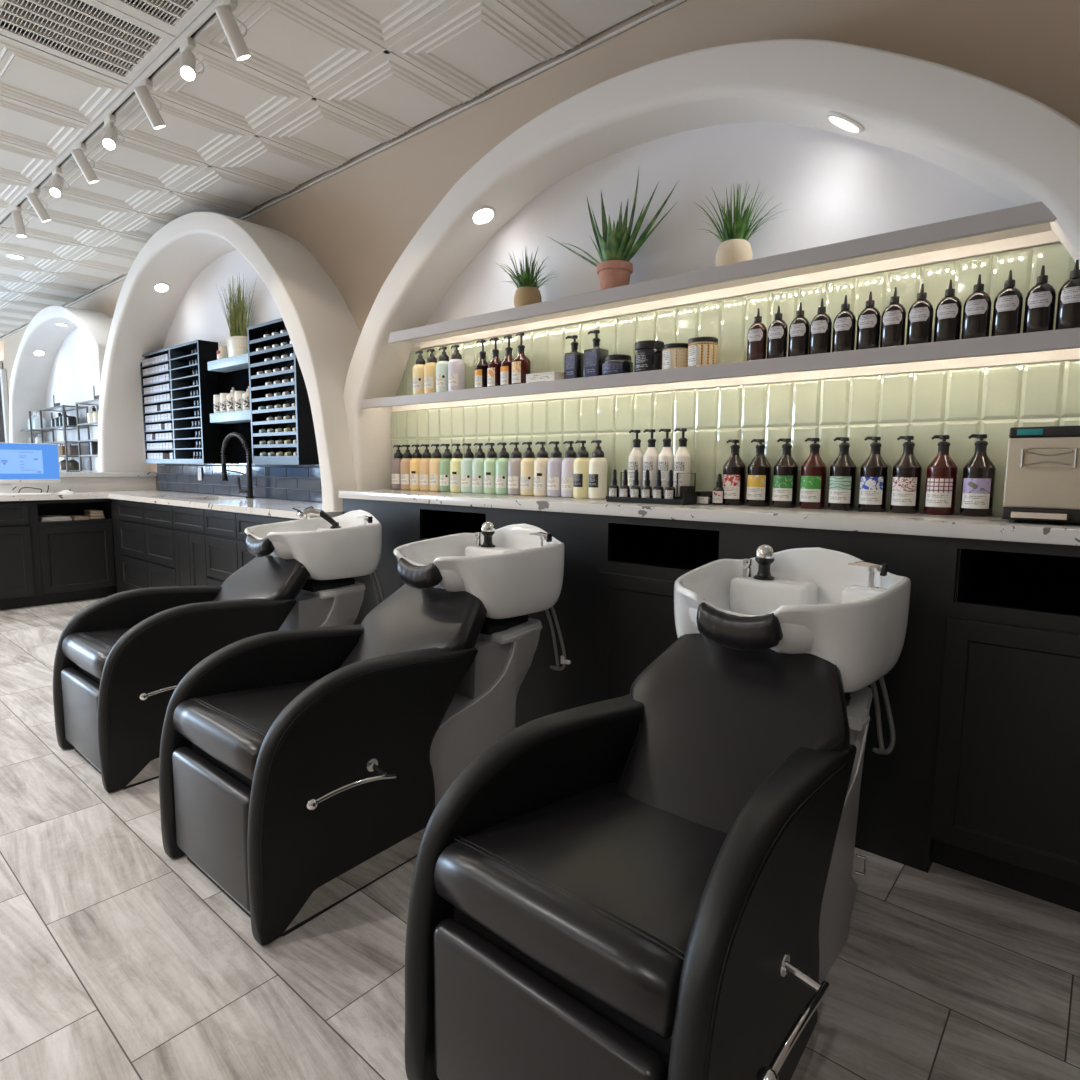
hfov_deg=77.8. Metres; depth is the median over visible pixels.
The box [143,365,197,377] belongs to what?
shelf
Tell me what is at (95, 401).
wire shelf
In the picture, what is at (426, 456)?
pump bottle
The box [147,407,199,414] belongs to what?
shelf
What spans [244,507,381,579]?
basin
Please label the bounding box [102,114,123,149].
track spotlight
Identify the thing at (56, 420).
bottle
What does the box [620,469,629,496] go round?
dropper bottle
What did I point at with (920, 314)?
bottle
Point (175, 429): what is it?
shelf
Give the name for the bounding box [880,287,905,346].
bottle
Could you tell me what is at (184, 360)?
shelf
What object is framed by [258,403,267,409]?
vial
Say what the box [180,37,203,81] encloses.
track spotlight
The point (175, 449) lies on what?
shelf
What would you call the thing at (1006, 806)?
base cabinet
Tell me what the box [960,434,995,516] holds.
pump bottle
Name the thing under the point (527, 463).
pump bottle
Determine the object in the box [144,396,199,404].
shelf
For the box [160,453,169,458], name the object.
box
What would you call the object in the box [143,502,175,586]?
base cabinet
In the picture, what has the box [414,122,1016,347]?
wall niche
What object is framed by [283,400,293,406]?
vial
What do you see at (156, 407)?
box
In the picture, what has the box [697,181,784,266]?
potted grass
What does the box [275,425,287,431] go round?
vial
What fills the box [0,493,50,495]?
keyboard
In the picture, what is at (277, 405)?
vial
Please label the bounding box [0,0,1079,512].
wall
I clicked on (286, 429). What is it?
vial
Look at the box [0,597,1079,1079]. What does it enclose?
floor
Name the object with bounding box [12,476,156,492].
wall
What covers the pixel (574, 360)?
pump bottle
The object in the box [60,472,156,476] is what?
ledge
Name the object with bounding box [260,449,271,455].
vial
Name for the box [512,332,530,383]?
pump bottle
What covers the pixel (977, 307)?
bottle
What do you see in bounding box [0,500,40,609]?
base cabinet
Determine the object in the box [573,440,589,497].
pump bottle
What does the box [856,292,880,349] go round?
bottle
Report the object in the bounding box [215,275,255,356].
reed
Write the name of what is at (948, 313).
bottle
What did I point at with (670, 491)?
dropper bottle
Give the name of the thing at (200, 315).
wall niche
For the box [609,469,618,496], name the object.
dropper bottle
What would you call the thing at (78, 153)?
track spotlight
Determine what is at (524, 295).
pot
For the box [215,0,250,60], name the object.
track spotlight
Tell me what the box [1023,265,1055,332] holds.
bottle
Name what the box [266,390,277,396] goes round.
vial
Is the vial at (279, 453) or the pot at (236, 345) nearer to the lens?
the vial at (279, 453)
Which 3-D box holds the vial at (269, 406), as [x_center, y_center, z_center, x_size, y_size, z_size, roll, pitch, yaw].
[-1.930,-0.964,4.831,0.036,0.062,0.090,6,8,40]
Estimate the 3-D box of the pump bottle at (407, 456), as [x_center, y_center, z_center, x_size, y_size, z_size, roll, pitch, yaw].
[-0.781,-0.429,3.951,0.085,0.266,0.086,6,8,40]
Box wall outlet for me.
[197,467,201,479]
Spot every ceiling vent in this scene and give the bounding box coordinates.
[0,0,175,83]
[103,0,211,34]
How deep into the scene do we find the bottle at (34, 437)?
8.89 m
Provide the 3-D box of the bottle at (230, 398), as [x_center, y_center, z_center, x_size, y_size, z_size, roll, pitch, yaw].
[-2.385,-1.090,5.207,0.100,0.190,0.100,6,8,40]
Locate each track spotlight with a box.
[11,206,27,237]
[26,188,50,221]
[49,167,68,197]
[71,142,98,183]
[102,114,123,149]
[134,78,165,129]
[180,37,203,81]
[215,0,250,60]
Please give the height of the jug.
0.115 m
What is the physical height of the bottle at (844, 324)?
0.198 m
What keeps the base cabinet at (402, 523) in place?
on the floor
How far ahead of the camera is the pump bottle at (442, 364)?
3.54 m
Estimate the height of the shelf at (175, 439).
0.012 m
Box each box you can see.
[149,434,155,439]
[154,405,160,410]
[158,424,164,429]
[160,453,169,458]
[169,442,173,448]
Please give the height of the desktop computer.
0.424 m
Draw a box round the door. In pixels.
[0,369,9,442]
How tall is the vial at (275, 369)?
0.062 m
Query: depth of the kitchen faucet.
5.19 m
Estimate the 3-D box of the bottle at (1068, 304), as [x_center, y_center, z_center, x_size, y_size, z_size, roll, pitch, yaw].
[1.480,-0.675,1.854,0.071,0.198,0.052,6,8,40]
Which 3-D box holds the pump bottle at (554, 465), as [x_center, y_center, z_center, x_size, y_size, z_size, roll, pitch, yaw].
[0.078,-0.342,3.217,0.085,0.266,0.086,6,8,40]
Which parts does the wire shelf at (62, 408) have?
post, shelf frame, shelf frame, shelf frame, post, glass pane, glass pane, post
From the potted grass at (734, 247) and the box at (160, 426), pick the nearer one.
the potted grass at (734, 247)
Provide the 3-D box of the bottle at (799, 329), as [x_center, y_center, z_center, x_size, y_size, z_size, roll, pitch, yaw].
[0.911,-0.734,2.350,0.071,0.198,0.052,6,8,40]
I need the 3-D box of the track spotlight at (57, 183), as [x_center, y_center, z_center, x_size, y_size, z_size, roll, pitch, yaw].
[-3.010,-2.232,4.194,0.095,0.191,0.159,-2,7,-25]
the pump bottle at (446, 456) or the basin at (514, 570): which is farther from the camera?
the pump bottle at (446, 456)
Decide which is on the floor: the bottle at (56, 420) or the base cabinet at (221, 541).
the base cabinet at (221, 541)
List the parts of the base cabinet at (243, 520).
drawer, drawer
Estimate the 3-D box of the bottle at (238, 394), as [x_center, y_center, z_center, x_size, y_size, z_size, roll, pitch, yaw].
[-2.287,-1.060,5.125,0.096,0.150,0.096,6,8,40]
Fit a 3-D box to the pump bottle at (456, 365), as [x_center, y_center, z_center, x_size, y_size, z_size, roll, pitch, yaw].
[-0.438,-0.897,3.509,0.088,0.248,0.089,6,8,40]
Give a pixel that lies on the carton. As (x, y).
(553, 375)
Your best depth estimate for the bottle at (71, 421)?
7.69 m
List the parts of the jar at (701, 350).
lid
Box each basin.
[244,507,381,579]
[393,522,564,618]
[674,545,910,692]
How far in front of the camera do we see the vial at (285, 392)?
4.65 m
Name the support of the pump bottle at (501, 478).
on the countertop at (995, 528)
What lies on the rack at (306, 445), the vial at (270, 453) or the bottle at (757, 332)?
the vial at (270, 453)
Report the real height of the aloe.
0.513 m
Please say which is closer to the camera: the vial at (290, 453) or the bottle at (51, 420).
the vial at (290, 453)
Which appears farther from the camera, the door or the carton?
the door
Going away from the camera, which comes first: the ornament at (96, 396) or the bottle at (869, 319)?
the bottle at (869, 319)
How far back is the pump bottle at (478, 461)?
3.52 m
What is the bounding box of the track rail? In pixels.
[0,0,223,227]
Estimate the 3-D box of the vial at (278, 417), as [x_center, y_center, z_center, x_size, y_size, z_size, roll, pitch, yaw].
[-1.842,-0.872,4.764,0.036,0.062,0.090,6,8,40]
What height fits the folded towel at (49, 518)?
0.034 m
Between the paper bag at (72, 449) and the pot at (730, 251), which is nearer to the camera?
the pot at (730, 251)
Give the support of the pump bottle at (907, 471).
on the countertop at (995, 528)
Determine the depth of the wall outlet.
5.90 m
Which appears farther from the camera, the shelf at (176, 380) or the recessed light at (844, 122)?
the shelf at (176, 380)
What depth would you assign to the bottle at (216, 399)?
5.32 m
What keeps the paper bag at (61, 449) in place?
on the wire shelf at (62, 408)
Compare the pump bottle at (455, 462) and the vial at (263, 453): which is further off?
the vial at (263, 453)
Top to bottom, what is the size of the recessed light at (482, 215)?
0.059 m
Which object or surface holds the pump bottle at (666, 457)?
on the countertop at (995, 528)
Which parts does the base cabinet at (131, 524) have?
drawer, drawer, drawer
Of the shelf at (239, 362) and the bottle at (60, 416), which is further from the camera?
the bottle at (60, 416)
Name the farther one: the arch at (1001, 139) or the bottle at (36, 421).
the bottle at (36, 421)
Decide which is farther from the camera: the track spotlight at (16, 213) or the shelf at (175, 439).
the shelf at (175, 439)
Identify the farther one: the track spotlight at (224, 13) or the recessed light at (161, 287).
the recessed light at (161, 287)
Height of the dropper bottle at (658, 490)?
0.127 m
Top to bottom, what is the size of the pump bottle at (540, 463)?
0.266 m
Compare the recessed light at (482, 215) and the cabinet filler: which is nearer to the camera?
the recessed light at (482, 215)
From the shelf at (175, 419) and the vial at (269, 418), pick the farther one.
the shelf at (175, 419)
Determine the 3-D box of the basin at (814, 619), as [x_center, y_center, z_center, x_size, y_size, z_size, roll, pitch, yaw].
[0.633,0.194,1.768,0.536,0.311,0.586,6,8,40]
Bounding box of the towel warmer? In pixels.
[1002,426,1079,522]
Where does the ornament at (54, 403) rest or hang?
on the wire shelf at (62, 408)
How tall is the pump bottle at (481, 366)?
0.252 m
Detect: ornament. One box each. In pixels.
[53,395,59,406]
[93,386,98,398]
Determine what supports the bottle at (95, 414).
on the wire shelf at (95, 401)
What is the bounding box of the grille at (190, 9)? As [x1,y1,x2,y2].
[124,0,197,24]
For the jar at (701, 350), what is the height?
0.113 m
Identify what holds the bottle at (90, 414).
on the wire shelf at (95, 401)
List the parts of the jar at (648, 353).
lid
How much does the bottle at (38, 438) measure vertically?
0.120 m
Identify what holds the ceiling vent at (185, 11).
in the ceiling
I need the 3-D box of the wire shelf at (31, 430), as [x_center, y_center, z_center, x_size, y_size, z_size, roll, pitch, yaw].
[-6.740,-0.767,8.957,0.918,1.830,0.248,6,8,40]
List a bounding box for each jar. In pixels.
[602,354,633,374]
[634,340,663,371]
[662,343,687,368]
[687,337,717,366]
[696,491,712,504]
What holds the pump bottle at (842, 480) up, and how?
on the countertop at (995, 528)
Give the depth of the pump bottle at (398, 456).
3.98 m
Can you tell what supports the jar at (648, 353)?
on the wall shelf at (1061, 344)
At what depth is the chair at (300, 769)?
1.96 m
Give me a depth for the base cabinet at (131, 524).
5.54 m
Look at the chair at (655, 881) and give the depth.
1.24 m
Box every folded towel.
[38,515,71,521]
[66,515,89,519]
[83,509,104,518]
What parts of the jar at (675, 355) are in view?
lid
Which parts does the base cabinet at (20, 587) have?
drawer, door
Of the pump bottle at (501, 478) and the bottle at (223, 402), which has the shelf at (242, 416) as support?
the bottle at (223, 402)
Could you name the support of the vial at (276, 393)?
on the rack at (306, 445)
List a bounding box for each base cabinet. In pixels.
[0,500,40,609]
[34,498,116,604]
[117,500,148,589]
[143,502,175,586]
[172,506,209,585]
[204,509,239,585]
[236,513,298,568]
[342,498,506,624]
[507,509,952,872]
[930,538,1079,911]
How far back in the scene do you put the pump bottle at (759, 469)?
2.53 m
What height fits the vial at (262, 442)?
0.062 m
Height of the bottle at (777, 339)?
0.198 m
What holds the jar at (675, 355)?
on the wall shelf at (1061, 344)
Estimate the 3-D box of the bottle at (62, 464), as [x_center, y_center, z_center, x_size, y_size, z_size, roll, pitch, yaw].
[-5.712,-0.922,8.058,0.130,0.150,0.130,6,8,40]
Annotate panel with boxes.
[218,368,251,462]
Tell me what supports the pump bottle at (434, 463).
on the countertop at (995, 528)
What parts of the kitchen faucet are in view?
support arm, lever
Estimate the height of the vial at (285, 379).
0.062 m
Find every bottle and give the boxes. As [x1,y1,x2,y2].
[28,412,36,428]
[28,434,35,442]
[33,412,45,429]
[35,434,44,442]
[50,419,54,426]
[54,413,61,426]
[58,410,67,425]
[59,457,65,469]
[62,416,74,425]
[66,417,79,425]
[66,457,78,469]
[87,406,95,422]
[89,442,97,454]
[93,406,98,421]
[213,395,220,412]
[220,393,228,412]
[226,387,235,411]
[234,391,245,410]
[242,386,249,409]
[391,445,402,489]
[400,445,411,489]
[410,445,421,490]
[412,351,424,393]
[419,444,431,490]
[424,349,436,392]
[429,444,441,490]
[436,347,448,391]
[440,444,451,491]
[448,345,464,390]
[450,444,462,491]
[461,443,473,492]
[472,443,485,492]
[475,339,487,387]
[484,443,497,493]
[487,337,500,386]
[495,442,509,494]
[500,335,513,385]
[508,442,521,494]
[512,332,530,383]
[520,442,535,495]
[534,442,548,495]
[547,441,562,496]
[561,441,575,497]
[564,335,583,378]
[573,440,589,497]
[583,330,608,376]
[588,440,607,498]
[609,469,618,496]
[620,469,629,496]
[628,430,643,494]
[630,469,640,497]
[642,469,651,497]
[643,429,658,494]
[653,470,663,498]
[658,429,673,495]
[665,470,675,498]
[673,428,690,496]
[712,474,723,504]
[722,439,745,504]
[746,439,770,506]
[747,308,766,360]
[767,305,787,358]
[772,438,797,507]
[788,302,809,356]
[799,438,826,508]
[809,298,831,354]
[828,437,856,509]
[832,295,855,351]
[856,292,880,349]
[858,436,888,511]
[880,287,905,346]
[890,436,921,512]
[906,283,933,344]
[924,435,957,514]
[933,279,961,341]
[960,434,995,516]
[961,274,991,338]
[991,270,1022,335]
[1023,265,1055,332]
[1055,259,1079,329]
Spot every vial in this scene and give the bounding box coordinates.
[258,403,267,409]
[259,426,270,432]
[260,438,271,444]
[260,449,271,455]
[265,378,273,384]
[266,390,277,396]
[266,402,276,408]
[267,414,276,420]
[267,425,277,432]
[267,437,279,443]
[268,449,280,455]
[273,365,281,371]
[274,389,284,395]
[274,401,286,407]
[275,413,285,419]
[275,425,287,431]
[276,437,286,443]
[276,449,288,455]
[282,376,290,382]
[282,388,293,394]
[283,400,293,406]
[283,412,294,419]
[284,424,294,431]
[284,436,295,443]
[285,449,295,455]
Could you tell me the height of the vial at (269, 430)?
0.062 m
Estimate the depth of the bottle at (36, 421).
8.61 m
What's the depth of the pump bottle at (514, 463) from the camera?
3.36 m
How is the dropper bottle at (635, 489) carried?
on the display tray at (688, 496)
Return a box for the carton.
[526,371,563,382]
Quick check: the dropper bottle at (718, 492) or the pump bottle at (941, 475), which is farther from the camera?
the dropper bottle at (718, 492)
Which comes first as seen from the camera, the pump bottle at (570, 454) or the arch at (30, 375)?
the pump bottle at (570, 454)
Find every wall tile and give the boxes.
[157,463,321,502]
[391,243,1079,515]
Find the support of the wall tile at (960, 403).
attached to the wall at (357, 222)
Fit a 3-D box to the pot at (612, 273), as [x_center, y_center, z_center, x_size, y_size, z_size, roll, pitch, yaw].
[0.317,-1.106,2.848,0.156,0.126,0.156,6,8,40]
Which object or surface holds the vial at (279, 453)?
on the rack at (306, 445)
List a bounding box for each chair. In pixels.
[53,507,384,792]
[159,522,570,945]
[405,545,910,1079]
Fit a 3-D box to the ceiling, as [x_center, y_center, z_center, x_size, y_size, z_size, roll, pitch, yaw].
[-5.107,-2.300,2.832,17.435,0.136,7.165,6,8,40]
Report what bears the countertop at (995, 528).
on the base cabinet at (614, 607)
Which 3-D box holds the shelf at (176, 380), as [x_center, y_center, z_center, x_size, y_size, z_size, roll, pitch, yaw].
[-3.201,-1.401,5.908,1.238,0.012,0.142,6,8,40]
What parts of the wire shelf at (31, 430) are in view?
post, shelf frame, post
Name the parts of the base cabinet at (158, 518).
drawer, drawer, drawer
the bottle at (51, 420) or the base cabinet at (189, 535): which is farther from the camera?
the bottle at (51, 420)
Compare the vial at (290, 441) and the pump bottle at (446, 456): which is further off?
the vial at (290, 441)
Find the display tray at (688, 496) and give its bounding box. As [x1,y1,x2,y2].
[606,472,696,504]
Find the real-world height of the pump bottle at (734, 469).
0.255 m
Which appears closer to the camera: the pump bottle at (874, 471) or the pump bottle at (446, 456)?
the pump bottle at (874, 471)
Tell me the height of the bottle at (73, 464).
0.150 m
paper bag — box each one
[58,444,65,454]
[67,444,78,454]
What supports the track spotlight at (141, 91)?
hanging from the track rail
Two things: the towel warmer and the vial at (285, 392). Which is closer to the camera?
the towel warmer
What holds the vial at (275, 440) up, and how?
on the rack at (306, 445)
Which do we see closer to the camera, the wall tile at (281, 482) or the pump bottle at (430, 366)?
the pump bottle at (430, 366)
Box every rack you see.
[140,340,221,463]
[247,318,318,464]
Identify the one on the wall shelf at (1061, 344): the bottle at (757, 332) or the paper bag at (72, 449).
the bottle at (757, 332)
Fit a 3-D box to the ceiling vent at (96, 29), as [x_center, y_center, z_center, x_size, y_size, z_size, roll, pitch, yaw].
[-2.187,-2.237,2.705,0.567,0.089,1.151,6,8,40]
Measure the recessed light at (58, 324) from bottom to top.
0.010 m
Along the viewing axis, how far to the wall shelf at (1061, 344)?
2.37 m
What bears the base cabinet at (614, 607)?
on the floor
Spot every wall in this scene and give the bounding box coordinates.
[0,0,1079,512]
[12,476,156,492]
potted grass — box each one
[497,249,556,306]
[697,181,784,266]
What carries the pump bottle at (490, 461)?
on the countertop at (995, 528)
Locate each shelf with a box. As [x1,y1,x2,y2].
[21,411,54,442]
[39,405,91,471]
[75,399,98,471]
[142,354,197,367]
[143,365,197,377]
[143,386,198,395]
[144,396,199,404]
[145,375,198,386]
[146,437,201,441]
[146,448,201,450]
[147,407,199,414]
[149,427,200,432]
[150,416,200,423]
[207,353,248,372]
[210,410,250,423]
[361,327,1079,411]
[388,201,1060,348]
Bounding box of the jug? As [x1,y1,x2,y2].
[217,346,227,359]
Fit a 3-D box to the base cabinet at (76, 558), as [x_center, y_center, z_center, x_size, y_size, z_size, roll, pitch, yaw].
[-4.120,0.071,5.867,0.555,0.880,0.580,6,8,40]
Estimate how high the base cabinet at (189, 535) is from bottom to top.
0.880 m
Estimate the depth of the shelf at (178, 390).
5.87 m
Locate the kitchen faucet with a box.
[221,432,254,498]
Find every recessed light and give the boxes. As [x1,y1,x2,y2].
[5,254,24,258]
[33,350,45,355]
[55,323,68,325]
[153,282,169,292]
[470,205,495,224]
[827,112,863,132]
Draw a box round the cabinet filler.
[111,499,127,592]
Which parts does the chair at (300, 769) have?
seat, seat, panel, knob, recline lever, panel, backrest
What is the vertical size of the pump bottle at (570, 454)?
0.266 m
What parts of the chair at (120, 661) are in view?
seat, seat, panel, knob, recline lever, panel, backrest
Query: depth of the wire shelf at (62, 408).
7.75 m
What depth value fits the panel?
5.41 m
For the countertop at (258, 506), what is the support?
on the base cabinet at (243, 520)
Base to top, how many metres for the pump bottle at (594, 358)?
0.214 m
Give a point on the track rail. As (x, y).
(207, 17)
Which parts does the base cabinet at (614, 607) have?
door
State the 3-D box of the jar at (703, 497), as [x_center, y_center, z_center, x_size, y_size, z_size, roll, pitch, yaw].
[0.658,-0.169,2.669,0.072,0.052,0.073,6,8,40]
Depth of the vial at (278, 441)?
4.76 m
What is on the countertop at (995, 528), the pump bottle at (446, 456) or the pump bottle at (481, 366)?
the pump bottle at (446, 456)
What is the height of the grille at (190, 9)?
0.029 m
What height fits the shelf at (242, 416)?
0.073 m
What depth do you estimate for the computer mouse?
5.70 m
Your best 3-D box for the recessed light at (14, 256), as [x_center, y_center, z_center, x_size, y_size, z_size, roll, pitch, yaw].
[-4.825,-2.603,6.147,0.152,0.010,0.152,6,8,40]
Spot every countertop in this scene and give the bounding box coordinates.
[0,490,342,518]
[339,489,1079,545]
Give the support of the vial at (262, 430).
on the rack at (306, 445)
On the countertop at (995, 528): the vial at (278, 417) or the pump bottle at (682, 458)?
the pump bottle at (682, 458)
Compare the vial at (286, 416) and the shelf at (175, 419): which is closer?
the vial at (286, 416)
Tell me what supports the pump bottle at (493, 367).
on the wall shelf at (1061, 344)
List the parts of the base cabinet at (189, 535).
door, drawer, door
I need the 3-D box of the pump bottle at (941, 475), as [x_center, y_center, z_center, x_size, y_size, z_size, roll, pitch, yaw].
[1.298,-0.211,2.160,0.086,0.255,0.086,6,8,40]
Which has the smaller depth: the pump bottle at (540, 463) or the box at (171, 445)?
the pump bottle at (540, 463)
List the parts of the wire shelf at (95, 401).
post, shelf frame, shelf frame, shelf frame, shelf frame, glass pane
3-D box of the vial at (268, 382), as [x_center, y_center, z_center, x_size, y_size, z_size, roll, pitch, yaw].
[-1.929,-1.129,4.813,0.036,0.062,0.090,6,8,40]
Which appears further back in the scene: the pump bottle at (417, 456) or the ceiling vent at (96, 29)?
the pump bottle at (417, 456)
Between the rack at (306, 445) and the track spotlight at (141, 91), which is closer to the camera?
the track spotlight at (141, 91)
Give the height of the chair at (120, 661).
0.969 m
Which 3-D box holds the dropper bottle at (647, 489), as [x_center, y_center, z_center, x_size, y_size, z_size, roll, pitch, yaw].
[0.434,-0.222,2.707,0.042,0.127,0.043,6,8,40]
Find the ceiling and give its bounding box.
[0,0,664,336]
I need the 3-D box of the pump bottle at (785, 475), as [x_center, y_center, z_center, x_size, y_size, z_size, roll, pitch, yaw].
[0.914,-0.250,2.488,0.086,0.255,0.086,6,8,40]
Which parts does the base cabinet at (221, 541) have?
drawer, drawer, drawer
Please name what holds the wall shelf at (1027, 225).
attached to the wall niche at (832, 187)
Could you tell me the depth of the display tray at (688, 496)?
2.65 m
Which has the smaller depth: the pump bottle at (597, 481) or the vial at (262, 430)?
the pump bottle at (597, 481)
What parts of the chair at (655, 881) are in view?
panel, seat, seat, backrest, panel, knob, recline lever, pull handle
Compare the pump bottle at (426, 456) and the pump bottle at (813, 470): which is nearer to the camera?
the pump bottle at (813, 470)
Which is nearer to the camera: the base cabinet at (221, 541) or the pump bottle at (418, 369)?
the pump bottle at (418, 369)
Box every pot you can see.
[226,336,247,356]
[514,286,541,306]
[596,260,632,289]
[716,239,752,266]
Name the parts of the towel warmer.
indicator panel, handle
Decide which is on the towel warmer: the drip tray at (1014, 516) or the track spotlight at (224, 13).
the drip tray at (1014, 516)
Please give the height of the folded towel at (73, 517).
0.030 m
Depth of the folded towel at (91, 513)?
5.85 m
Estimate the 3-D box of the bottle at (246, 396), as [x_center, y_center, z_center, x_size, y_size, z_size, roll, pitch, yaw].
[-2.188,-1.065,5.039,0.100,0.180,0.100,6,8,40]
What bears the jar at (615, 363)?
on the wall shelf at (1061, 344)
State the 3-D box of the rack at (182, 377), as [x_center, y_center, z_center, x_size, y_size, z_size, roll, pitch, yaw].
[-3.200,-1.180,5.934,1.278,0.997,0.160,6,8,40]
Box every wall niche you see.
[45,328,99,470]
[149,250,281,463]
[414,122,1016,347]
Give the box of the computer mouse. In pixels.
[58,490,74,493]
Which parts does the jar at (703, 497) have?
lid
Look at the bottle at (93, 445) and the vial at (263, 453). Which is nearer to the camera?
the vial at (263, 453)
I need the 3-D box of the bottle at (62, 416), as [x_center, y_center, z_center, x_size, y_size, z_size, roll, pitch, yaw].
[-5.526,-1.391,7.848,0.133,0.120,0.131,6,8,40]
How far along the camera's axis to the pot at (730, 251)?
2.45 m
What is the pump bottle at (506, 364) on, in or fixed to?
on the wall shelf at (1061, 344)
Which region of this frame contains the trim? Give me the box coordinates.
[0,0,686,339]
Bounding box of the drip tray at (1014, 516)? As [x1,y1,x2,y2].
[1009,511,1069,521]
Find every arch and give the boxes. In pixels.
[9,305,111,442]
[98,211,360,510]
[343,39,1079,489]
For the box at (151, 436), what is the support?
on the rack at (182, 377)
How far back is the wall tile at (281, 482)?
5.31 m
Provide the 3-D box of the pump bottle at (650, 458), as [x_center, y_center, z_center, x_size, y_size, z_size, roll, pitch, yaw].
[0.470,-0.316,2.836,0.070,0.304,0.068,6,8,40]
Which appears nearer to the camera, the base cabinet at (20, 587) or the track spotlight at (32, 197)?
the track spotlight at (32, 197)
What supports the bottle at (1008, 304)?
on the wall shelf at (1061, 344)
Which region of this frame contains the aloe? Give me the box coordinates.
[547,169,678,289]
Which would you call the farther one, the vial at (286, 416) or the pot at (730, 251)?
the vial at (286, 416)
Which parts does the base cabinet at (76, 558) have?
door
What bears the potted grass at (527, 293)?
on the wall shelf at (1027, 225)
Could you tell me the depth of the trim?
3.43 m
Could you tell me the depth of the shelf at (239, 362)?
5.15 m
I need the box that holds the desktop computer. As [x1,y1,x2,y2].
[0,442,60,493]
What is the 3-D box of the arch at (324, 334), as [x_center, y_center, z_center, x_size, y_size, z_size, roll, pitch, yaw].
[-2.611,-1.212,5.268,4.140,2.385,0.425,6,8,40]
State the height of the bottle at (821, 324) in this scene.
0.198 m
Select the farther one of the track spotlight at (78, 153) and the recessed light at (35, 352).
the recessed light at (35, 352)
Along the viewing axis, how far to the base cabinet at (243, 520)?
4.22 m
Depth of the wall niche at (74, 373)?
8.03 m
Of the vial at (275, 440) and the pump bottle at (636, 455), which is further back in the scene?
the vial at (275, 440)
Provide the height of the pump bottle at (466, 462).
0.266 m
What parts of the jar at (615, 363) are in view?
lid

